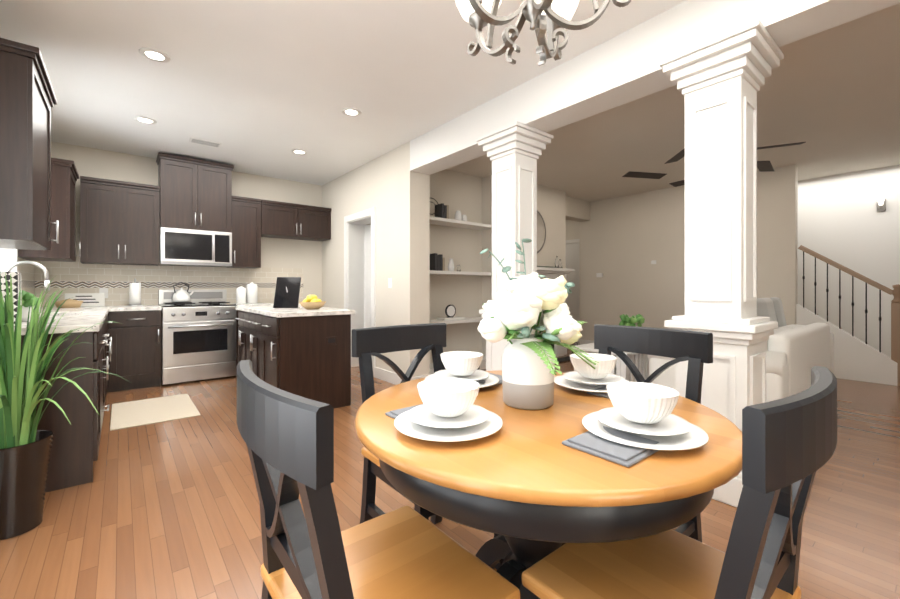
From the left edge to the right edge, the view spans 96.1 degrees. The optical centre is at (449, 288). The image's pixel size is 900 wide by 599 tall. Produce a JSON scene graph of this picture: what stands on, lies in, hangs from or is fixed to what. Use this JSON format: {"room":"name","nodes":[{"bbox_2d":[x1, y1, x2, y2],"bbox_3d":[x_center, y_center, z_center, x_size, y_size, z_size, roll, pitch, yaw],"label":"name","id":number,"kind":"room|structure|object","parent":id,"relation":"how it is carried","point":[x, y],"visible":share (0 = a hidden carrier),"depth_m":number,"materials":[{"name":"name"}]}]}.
{"room":"kitchen","nodes":[
{"label":"kitchen","id":0,"kind":"room"},
{"bbox_2d":[0,248,12,271],"bbox_3d":[-1.727,-0.255,0.830,0.160,2.750,9.400,0,0,-39],"label":"wall","id":1,"kind":"structure","parent":0,"point":[6,255],"depth_m":3.53,"materials":[{"name":"paint"}]},
{"bbox_2d":[18,257,37,297],"bbox_3d":[-3.537,-0.020,3.187,0.009,0.560,3.140,0,0,-39],"label":"tile backsplash","id":2,"kind":"structure","parent":1,"relation":"attached to","point":[29,272],"depth_m":4.16,"materials":[{"name":"beige tile"}]},
{"bbox_2d":[0,38,58,249],"bbox_3d":[-2.649,-0.790,2.414,0.391,1.060,0.806,0,0,-39],"label":"upper cabinet","id":3,"kind":"object","parent":1,"relation":"attached to","point":[28,99],"visible":1,"depth_m":2.20,"materials":[{"name":"brown wood"}]},
{"bbox_2d":[18,158,80,261],"bbox_3d":[-3.927,-0.745,3.983,0.391,0.930,0.673,0,0,-39],"label":"upper cabinet","id":4,"kind":"object","parent":1,"relation":"attached to","point":[64,175],"visible":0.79,"depth_m":3.81,"materials":[{"name":"brown wood"}]},
{"bbox_2d":[51,141,370,300],"bbox_3d":[-2.706,-0.255,5.991,4.800,2.750,0.160,0,0,-39],"label":"wall","id":5,"kind":"structure","parent":0,"point":[305,256],"depth_m":5.85,"materials":[{"name":"paint"}]},
{"bbox_2d":[80,176,159,265],"bbox_3d":[-3.825,-0.745,4.712,0.701,0.930,0.391,0,0,-39],"label":"upper cabinet","id":6,"kind":"object","parent":5,"relation":"attached to","point":[119,222],"visible":1,"depth_m":4.58,"materials":[{"name":"brown wood"}]},
{"bbox_2d":[38,261,302,306],"bbox_3d":[-3.385,-0.020,5.329,2.890,0.560,0.009,0,0,-39],"label":"tile backsplash","id":7,"kind":"structure","parent":5,"relation":"attached to","point":[80,277],"depth_m":5.04,"materials":[{"name":"beige tile"}]},
{"bbox_2d":[99,288,107,297],"bbox_3d":[-4.076,0.060,4.759,0.080,0.120,0.004,0,0,-39],"label":"switch plate","id":8,"kind":"object","parent":7,"relation":"attached to","point":[103,290],"depth_m":4.76,"materials":[{"name":"white plastic"}]},
{"bbox_2d":[156,152,233,232],"bbox_3d":[-3.237,-1.163,5.152,0.804,0.875,0.391,0,0,-39],"label":"upper cabinet","id":9,"kind":"object","parent":5,"relation":"attached to","point":[195,194],"visible":1,"depth_m":5.01,"materials":[{"name":"brown wood"}]},
{"bbox_2d":[160,227,231,266],"bbox_3d":[-3.236,-0.502,5.152,0.756,0.435,0.448,0,0,-39],"label":"microwave","id":10,"kind":"object","parent":9,"relation":"attached to","point":[190,247],"visible":1,"depth_m":5.00,"materials":[{"name":"silver metal"}]},
{"bbox_2d":[226,196,260,268],"bbox_3d":[-2.819,-0.745,5.531,0.360,0.930,0.391,0,0,-39],"label":"upper cabinet","id":11,"kind":"object","parent":5,"relation":"attached to","point":[246,232],"visible":0.81,"depth_m":5.42,"materials":[{"name":"brown wood"}]},
{"bbox_2d":[261,199,331,240],"bbox_3d":[-2.293,-0.975,5.960,0.990,0.470,0.391,0,0,-39],"label":"upper cabinet","id":12,"kind":"object","parent":5,"relation":"attached to","point":[284,220],"visible":0.96,"depth_m":5.82,"materials":[{"name":"brown wood"}]},
{"bbox_2d":[322,141,429,376],"bbox_3d":[-1.135,-0.255,5.543,0.270,2.750,2.520,0,0,-39],"label":"wall","id":13,"kind":"structure","parent":0,"point":[392,188],"depth_m":4.77,"materials":[{"name":"paint"}]},
{"bbox_2d":[365,225,370,327],"bbox_3d":[-0.889,0.100,5.817,0.680,2.020,0.100,0,0,-1],"label":"pantry door","id":14,"kind":"structure","parent":13,"relation":"in","point":[367,276],"depth_m":5.82,"materials":[{"name":"white"}]},
{"bbox_2d":[388,278,391,287],"bbox_3d":[-0.712,-0.060,4.804,0.005,0.120,0.080,0,0,-39],"label":"switch plate","id":15,"kind":"object","parent":13,"relation":"attached to","point":[389,279],"depth_m":4.80,"materials":[{"name":"white plastic"}]},
{"bbox_2d":[0,0,899,201],"bbox_3d":[1.225,-1.680,4.331,9.200,0.100,11.100,0,0,-39],"label":"ceiling","id":16,"kind":"structure","parent":0,"point":[261,87],"depth_m":3.29,"materials":[{"name":"paint"}]},
{"bbox_2d":[134,116,156,123],"bbox_3d":[-2.954,-1.625,3.920,0.180,0.007,0.180,0,0,-39],"label":"recessed light","id":17,"kind":"object","parent":16,"relation":"in","point":[145,120],"visible":1,"depth_m":3.91,"materials":[{"name":"white"}]},
{"bbox_2d":[139,47,169,62],"bbox_3d":[-2.063,-1.626,2.826,0.180,0.007,0.180,0,0,-39],"label":"recessed light","id":18,"kind":"object","parent":16,"relation":"in","point":[155,55],"visible":1,"depth_m":2.82,"materials":[{"name":"white"}]},
{"bbox_2d":[189,137,221,147],"bbox_3d":[-2.733,-1.625,4.519,0.300,0.009,0.150,0,0,-39],"label":"ceiling vent","id":19,"kind":"object","parent":16,"relation":"in","point":[204,142],"visible":0.96,"depth_m":4.50,"materials":[{"name":"white metal"}]},
{"bbox_2d":[291,149,306,154],"bbox_3d":[-1.801,-1.625,4.832,0.180,0.007,0.180,0,0,-39],"label":"recessed light","id":20,"kind":"object","parent":16,"relation":"in","point":[299,151],"visible":0.98,"depth_m":4.81,"materials":[{"name":"white"}]},
{"bbox_2d":[341,108,360,116],"bbox_3d":[-0.911,-1.625,3.739,0.180,0.007,0.180,0,0,-39],"label":"recessed light","id":21,"kind":"object","parent":16,"relation":"in","point":[353,112],"visible":0.98,"depth_m":3.73,"materials":[{"name":"white"}]},
{"bbox_2d":[456,0,630,65],"bbox_3d":[0.241,-1.177,1.260,0.657,0.904,0.640,0,0,-39],"label":"pendant chandelier","id":22,"kind":"object","parent":16,"relation":"hanging from","point":[552,18],"visible":1,"depth_m":1.29,"materials":[{"name":"silver metal"}]},
{"bbox_2d":[622,142,805,186],"bbox_3d":[2.690,-1.448,4.196,1.545,0.362,1.563,0,0,-39],"label":"room ceiling fan","id":23,"kind":"object","parent":16,"relation":"hanging from","point":[764,166],"visible":0.5,"depth_m":4.33,"materials":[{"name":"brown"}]},
{"bbox_2d":[0,341,899,598],"bbox_3d":[1.225,1.170,4.331,9.200,0.100,11.100,0,0,-39],"label":"floor","id":24,"kind":"structure","parent":0,"point":[166,510],"depth_m":2.01,"materials":[{"name":"brown wood"}]},
{"bbox_2d":[20,333,101,492],"bbox_3d":[-2.440,0.685,2.339,0.620,0.870,0.480,0,0,-39],"label":"base cabinet","id":25,"kind":"object","parent":24,"relation":"on","point":[75,445],"depth_m":2.28,"materials":[{"name":"brown wood"}]},
{"bbox_2d":[14,306,108,336],"bbox_3d":[-3.269,0.230,3.365,0.630,0.040,3.178,0,0,-39],"label":"countertop","id":26,"kind":"structure","parent":25,"relation":"on","point":[88,316],"depth_m":2.70,"materials":[{"name":"white stone"}]},
{"bbox_2d":[0,271,20,325],"bbox_3d":[-2.493,0.059,2.245,0.140,0.300,0.140,0,0,-39],"label":"patterned canister","id":27,"kind":"object","parent":26,"relation":"on","point":[16,280],"visible":0.56,"depth_m":2.23,"materials":[{"name":"ceramic"}]},
{"bbox_2d":[21,290,39,321],"bbox_3d":[-2.657,0.107,2.519,0.148,0.206,0.154,0,0,-39],"label":"potted plant","id":28,"kind":"object","parent":26,"relation":"on","point":[27,298],"visible":0.52,"depth_m":2.49,"materials":[{"name":"green plant"}]},
{"bbox_2d":[55,299,82,307],"bbox_3d":[-4.110,0.162,4.358,0.240,0.095,0.236,0,0,-39],"label":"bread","id":29,"kind":"object","parent":26,"relation":"on","point":[70,303],"visible":0.92,"depth_m":4.30,"materials":[{"name":"beige food"}]},
{"bbox_2d":[65,293,104,306],"bbox_3d":[-4.168,0.135,4.619,0.340,0.150,0.026,0,0,-39],"label":"sign","id":30,"kind":"object","parent":26,"relation":"on","point":[92,299],"visible":0.81,"depth_m":4.63,"materials":[{"name":"white"}]},
{"bbox_2d":[0,271,127,539],"bbox_3d":[-1.896,0.510,1.838,0.710,1.220,0.707,0,0,-39],"label":"potted plant","id":31,"kind":"object","parent":24,"relation":"on","point":[25,448],"visible":1,"depth_m":1.85,"materials":[{"name":"green plant"}]},
{"bbox_2d":[70,313,109,410],"bbox_3d":[-3.178,0.685,3.245,0.620,0.870,0.957,0,0,-39],"label":"base cabinet","id":32,"kind":"object","parent":24,"relation":"on","point":[71,314],"depth_m":3.49,"materials":[{"name":"brown wood"}]},
{"bbox_2d":[102,321,105,422],"bbox_3d":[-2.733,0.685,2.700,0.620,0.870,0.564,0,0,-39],"label":"base cabinet","id":33,"kind":"object","parent":24,"relation":"on","point":[103,324],"depth_m":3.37,"materials":[{"name":"brown wood"}]},
{"bbox_2d":[106,305,161,391],"bbox_3d":[-3.646,0.665,4.664,0.481,0.910,0.691,0,0,-39],"label":"base cabinet","id":34,"kind":"object","parent":24,"relation":"on","point":[134,332],"visible":0.96,"depth_m":4.44,"materials":[{"name":"brown wood"}]},
{"bbox_2d":[127,279,142,305],"bbox_3d":[-3.720,0.049,4.779,0.150,0.322,0.150,0,0,-39],"label":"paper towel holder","id":35,"kind":"object","parent":34,"relation":"on","point":[134,293],"visible":1,"depth_m":4.74,"materials":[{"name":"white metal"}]},
{"bbox_2d":[110,394,200,430],"bbox_3d":[-2.715,1.115,3.714,0.610,0.008,0.920,0,0,-39],"label":"kitchen rug","id":36,"kind":"object","parent":24,"relation":"on","point":[145,412],"visible":0.96,"depth_m":3.64,"materials":[{"name":"beige fabric"}]},
{"bbox_2d":[158,290,235,384],"bbox_3d":[-3.149,0.560,5.044,0.754,1.080,0.726,0,0,-39],"label":"range","id":37,"kind":"object","parent":24,"relation":"on","point":[198,336],"visible":1,"depth_m":4.82,"materials":[{"name":"silver metal"}]},
{"bbox_2d":[172,282,193,301],"bbox_3d":[-3.375,0.046,5.120,0.200,0.252,0.250,0,0,31],"label":"kettle","id":38,"kind":"object","parent":37,"relation":"on","point":[181,295],"visible":1,"depth_m":5.04,"materials":[{"name":"white ceramic"}]},
{"bbox_2d":[235,309,250,362],"bbox_3d":[-1.979,0.685,4.599,0.669,0.870,0.577,0,0,-39],"label":"base cabinet","id":39,"kind":"object","parent":24,"relation":"on","point":[244,319],"depth_m":4.36,"materials":[{"name":"brown wood"}]},
{"bbox_2d":[229,303,272,375],"bbox_3d":[-2.684,0.665,5.448,0.460,0.910,0.691,0,0,-39],"label":"base cabinet","id":40,"kind":"object","parent":24,"relation":"on","point":[257,304],"visible":0.08,"depth_m":5.08,"materials":[{"name":"brown wood"}]},
{"bbox_2d":[236,282,257,303],"bbox_3d":[-2.778,0.065,5.533,0.270,0.290,0.158,0,0,-39],"label":"canisters","id":41,"kind":"object","parent":40,"relation":"on","point":[248,293],"visible":1,"depth_m":5.51,"materials":[{"name":"white ceramic"}]},
{"bbox_2d":[251,313,262,379],"bbox_3d":[-1.675,0.685,4.226,0.669,0.870,0.614,0,0,-39],"label":"base cabinet","id":42,"kind":"object","parent":24,"relation":"on","point":[256,321],"depth_m":3.97,"materials":[{"name":"brown wood"}]},
{"bbox_2d":[263,313,350,407],"bbox_3d":[-1.380,0.685,3.864,0.669,0.870,0.547,0,0,-39],"label":"base cabinet","id":43,"kind":"object","parent":24,"relation":"on","point":[303,352],"depth_m":3.65,"materials":[{"name":"brown wood"}]},
{"bbox_2d":[236,305,354,316],"bbox_3d":[-1.678,0.230,4.243,0.715,0.040,1.570,0,0,-39],"label":"countertop","id":44,"kind":"structure","parent":43,"relation":"on","point":[264,311],"depth_m":3.79,"materials":[{"name":"white stone"}]},
{"bbox_2d":[273,277,300,308],"bbox_3d":[-1.647,0.049,4.106,0.240,0.320,0.184,0,0,-4],"label":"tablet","id":45,"kind":"object","parent":44,"relation":"on","point":[287,290],"visible":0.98,"depth_m":4.08,"materials":[{"name":"black glass"}]},
{"bbox_2d":[299,295,325,309],"bbox_3d":[-1.360,0.137,4.005,0.260,0.145,0.257,0,0,-39],"label":"bowl","id":46,"kind":"object","parent":44,"relation":"on","point":[311,302],"visible":1,"depth_m":3.94,"materials":[{"name":"beige food"}]},
{"bbox_2d":[237,360,519,598],"bbox_3d":[-0.177,0.646,0.893,0.497,0.953,0.488,0,0,-39],"label":"chair","id":47,"kind":"object","parent":24,"relation":"on","point":[406,552],"visible":1,"depth_m":0.80,"materials":[{"name":"black wood"}]},
{"bbox_2d":[352,323,503,569],"bbox_3d":[-0.084,0.646,1.663,0.488,0.953,0.497,0,0,-39],"label":"chair","id":48,"kind":"object","parent":24,"relation":"on","point":[367,343],"visible":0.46,"depth_m":1.73,"materials":[{"name":"black wood"}]},
{"bbox_2d":[430,216,491,373],"bbox_3d":[0.029,0.115,5.420,1.378,2.010,0.299,0,0,-39],"label":"built-in shelf","id":49,"kind":"object","parent":24,"relation":"on","point":[455,223],"visible":0.33,"depth_m":5.38,"materials":[{"name":"white"}]},
{"bbox_2d":[431,198,448,218],"label":"books","id":50,"kind":"object","parent":49,"relation":"on","point":[441,210],"depth_m":5.24,"materials":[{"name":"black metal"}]},
{"bbox_2d":[430,253,460,270],"bbox_3d":[-0.056,-0.331,5.332,0.477,0.220,0.170,0,0,-39],"label":"decor","id":51,"kind":"object","parent":49,"relation":"on","point":[437,262],"visible":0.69,"depth_m":5.18,"materials":[{"name":"grey"}]},
{"bbox_2d":[437,305,464,320],"bbox_3d":[0.011,0.319,5.386,0.350,0.201,0.170,0,0,-39],"label":"decor","id":52,"kind":"object","parent":49,"relation":"on","point":[450,311],"visible":0.98,"depth_m":5.34,"materials":[{"name":"white"}]},
{"bbox_2d":[455,211,466,220],"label":"candle","id":53,"kind":"object","parent":49,"relation":"on","point":[458,216],"depth_m":5.43,"materials":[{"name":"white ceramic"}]},
{"bbox_2d":[476,121,552,370],"bbox_3d":[0.551,-0.090,3.473,0.470,2.420,0.470,0,0,-39],"label":"column","id":54,"kind":"structure","parent":24,"relation":"on","point":[513,150],"depth_m":3.37,"materials":[{"name":"white"}]},
{"bbox_2d":[355,370,741,598],"bbox_3d":[0.256,0.740,1.246,1.070,0.760,1.070,0,0,-39],"label":"dining table","id":55,"kind":"object","parent":24,"relation":"on","point":[529,487],"visible":0.69,"depth_m":0.84,"materials":[{"name":"brown wood"}]},
{"bbox_2d":[385,378,502,441],"bbox_3d":[-0.024,0.303,1.058,0.276,0.112,0.338,0,0,-39],"label":"place setting","id":56,"kind":"object","parent":55,"relation":"on","point":[447,410],"visible":1,"depth_m":0.99,"materials":[{"name":"white ceramic"}]},
{"bbox_2d":[425,351,501,387],"bbox_3d":[0.068,0.303,1.525,0.338,0.112,0.276,0,0,-39],"label":"place setting","id":57,"kind":"object","parent":55,"relation":"on","point":[462,364],"visible":0.83,"depth_m":1.48,"materials":[{"name":"grey ceramic"}]},
{"bbox_2d":[477,238,598,409],"bbox_3d":[0.250,0.106,1.268,0.431,0.506,0.411,0,0,-39],"label":"vase","id":58,"kind":"object","parent":55,"relation":"on","point":[530,317],"visible":1,"depth_m":1.19,"materials":[{"name":"grey ceramic"}]},
{"bbox_2d":[554,353,630,398],"bbox_3d":[0.535,0.303,1.433,0.276,0.112,0.338,0,0,-39],"label":"place setting","id":59,"kind":"object","parent":55,"relation":"on","point":[586,377],"visible":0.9,"depth_m":1.42,"materials":[{"name":"grey ceramic"}]},
{"bbox_2d":[562,382,708,466],"bbox_3d":[0.443,0.303,0.967,0.338,0.112,0.276,0,0,-39],"label":"place setting","id":60,"kind":"object","parent":55,"relation":"on","point":[637,422],"visible":1,"depth_m":0.93,"materials":[{"name":"grey ceramic"}]},
{"bbox_2d":[537,256,574,362],"bbox_3d":[1.430,0.302,6.154,1.580,1.636,0.430,0,0,-39],"label":"fireplace mantel","id":61,"kind":"object","parent":24,"relation":"on","point":[552,272],"visible":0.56,"depth_m":6.46,"materials":[{"name":"white painted wood"}]},
{"bbox_2d":[571,314,648,381],"bbox_3d":[2.003,0.704,4.642,1.140,0.833,0.640,0,0,-39],"label":"coffee table","id":62,"kind":"object","parent":24,"relation":"on","point":[639,361],"visible":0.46,"depth_m":4.33,"materials":[{"name":"white"}]},
{"bbox_2d":[594,324,712,541],"bbox_3d":[0.681,0.646,1.592,0.497,0.953,0.488,0,0,-39],"label":"chair","id":63,"kind":"object","parent":24,"relation":"on","point":[694,349],"visible":0.35,"depth_m":1.66,"materials":[{"name":"black wood"}]},
{"bbox_2d":[522,366,836,598],"bbox_3d":[0.491,0.646,0.878,0.488,0.953,0.497,0,0,-39],"label":"chair","id":64,"kind":"object","parent":24,"relation":"on","point":[789,443],"visible":0.9,"depth_m":0.72,"materials":[{"name":"brown wood"}]},
{"bbox_2d":[659,19,783,506],"bbox_3d":[1.523,-0.090,2.278,0.470,2.420,0.470,0,0,-39],"label":"column","id":65,"kind":"structure","parent":24,"relation":"on","point":[719,81],"depth_m":2.16,"materials":[{"name":"white"}]},
{"bbox_2d":[647,297,833,401],"bbox_3d":[2.870,0.599,3.910,2.148,1.034,0.970,0,0,-39],"label":"sofa","id":66,"kind":"object","parent":24,"relation":"on","point":[795,353],"visible":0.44,"depth_m":3.36,"materials":[{"name":"white fabric"}]},
{"bbox_2d":[796,245,899,385],"bbox_3d":[4.406,-0.175,6.378,1.079,2.590,3.724,0,0,-39],"label":"staircase","id":67,"kind":"structure","parent":24,"relation":"on","point":[856,359],"depth_m":4.87,"materials":[{"name":"white"}]},
{"bbox_2d":[430,169,578,362],"bbox_3d":[0.168,-0.255,7.997,4.850,2.750,4.080,0,0,-39],"label":"wall","id":68,"kind":"structure","parent":0,"point":[469,196],"depth_m":5.82,"materials":[{"name":"paint"}]},
{"bbox_2d":[13,207,593,384],"bbox_3d":[1.171,-0.065,4.223,8.820,2.370,11.000,0,0,-39],"label":"baseboard","id":69,"kind":"structure","parent":68,"relation":"attached to","point":[354,259],"depth_m":5.72,"materials":[{"name":"white"}]},
{"bbox_2d":[537,210,545,252],"bbox_3d":[1.250,-0.880,6.232,0.740,0.740,0.020,0,0,-39],"label":"round mirror","id":70,"kind":"object","parent":68,"relation":"attached to","point":[541,232],"visible":0.38,"depth_m":6.37,"materials":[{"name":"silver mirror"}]},
{"bbox_2d":[566,239,578,340],"bbox_3d":[2.541,0.045,8.692,0.049,2.150,1.040,0,0,-39],"label":"hall door","id":71,"kind":"structure","parent":68,"relation":"in","point":[572,262],"depth_m":8.59,"materials":[{"name":"white"}]},
{"bbox_2d":[566,196,589,221],"bbox_3d":[2.211,-1.455,7.436,1.190,0.350,0.230,0,0,-39],"label":"soffit beam","id":72,"kind":"structure","parent":0,"point":[577,210],"depth_m":7.41,"materials":[{"name":"paint"}]},
{"bbox_2d":[410,0,899,174],"bbox_3d":[1.782,-1.465,1.960,0.270,0.330,6.720,0,0,-39],"label":"header beam","id":73,"kind":"structure","parent":0,"point":[619,69],"depth_m":2.63,"materials":[{"name":"white paint"}]},
{"bbox_2d":[579,164,797,340],"bbox_3d":[3.573,-0.255,6.611,0.120,2.750,3.230,0,0,-39],"label":"wall","id":74,"kind":"structure","parent":0,"point":[625,241],"depth_m":6.71,"materials":[{"name":"paint"}]},
{"bbox_2d":[596,260,655,276],"bbox_3d":[3.073,-0.330,7.113,0.019,0.260,1.080,0,0,-39],"label":"thermostat","id":75,"kind":"object","parent":74,"relation":"attached to","point":[601,274],"visible":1,"depth_m":7.45,"materials":[{"name":"white plastic"}]},
{"bbox_2d":[798,165,899,357],"bbox_3d":[4.606,-0.255,7.085,0.120,2.750,11.100,0,0,-39],"label":"wall","id":76,"kind":"structure","parent":0,"point":[842,221],"depth_m":5.68,"materials":[{"name":"white paint"}]},
{"bbox_2d":[877,196,885,211],"bbox_3d":[5.794,-1.130,5.434,0.119,0.180,0.080,0,0,-39],"label":"sconce","id":77,"kind":"object","parent":76,"relation":"attached to","point":[881,203],"visible":0.98,"depth_m":5.43,"materials":[{"name":"silver metal"}]}
]}

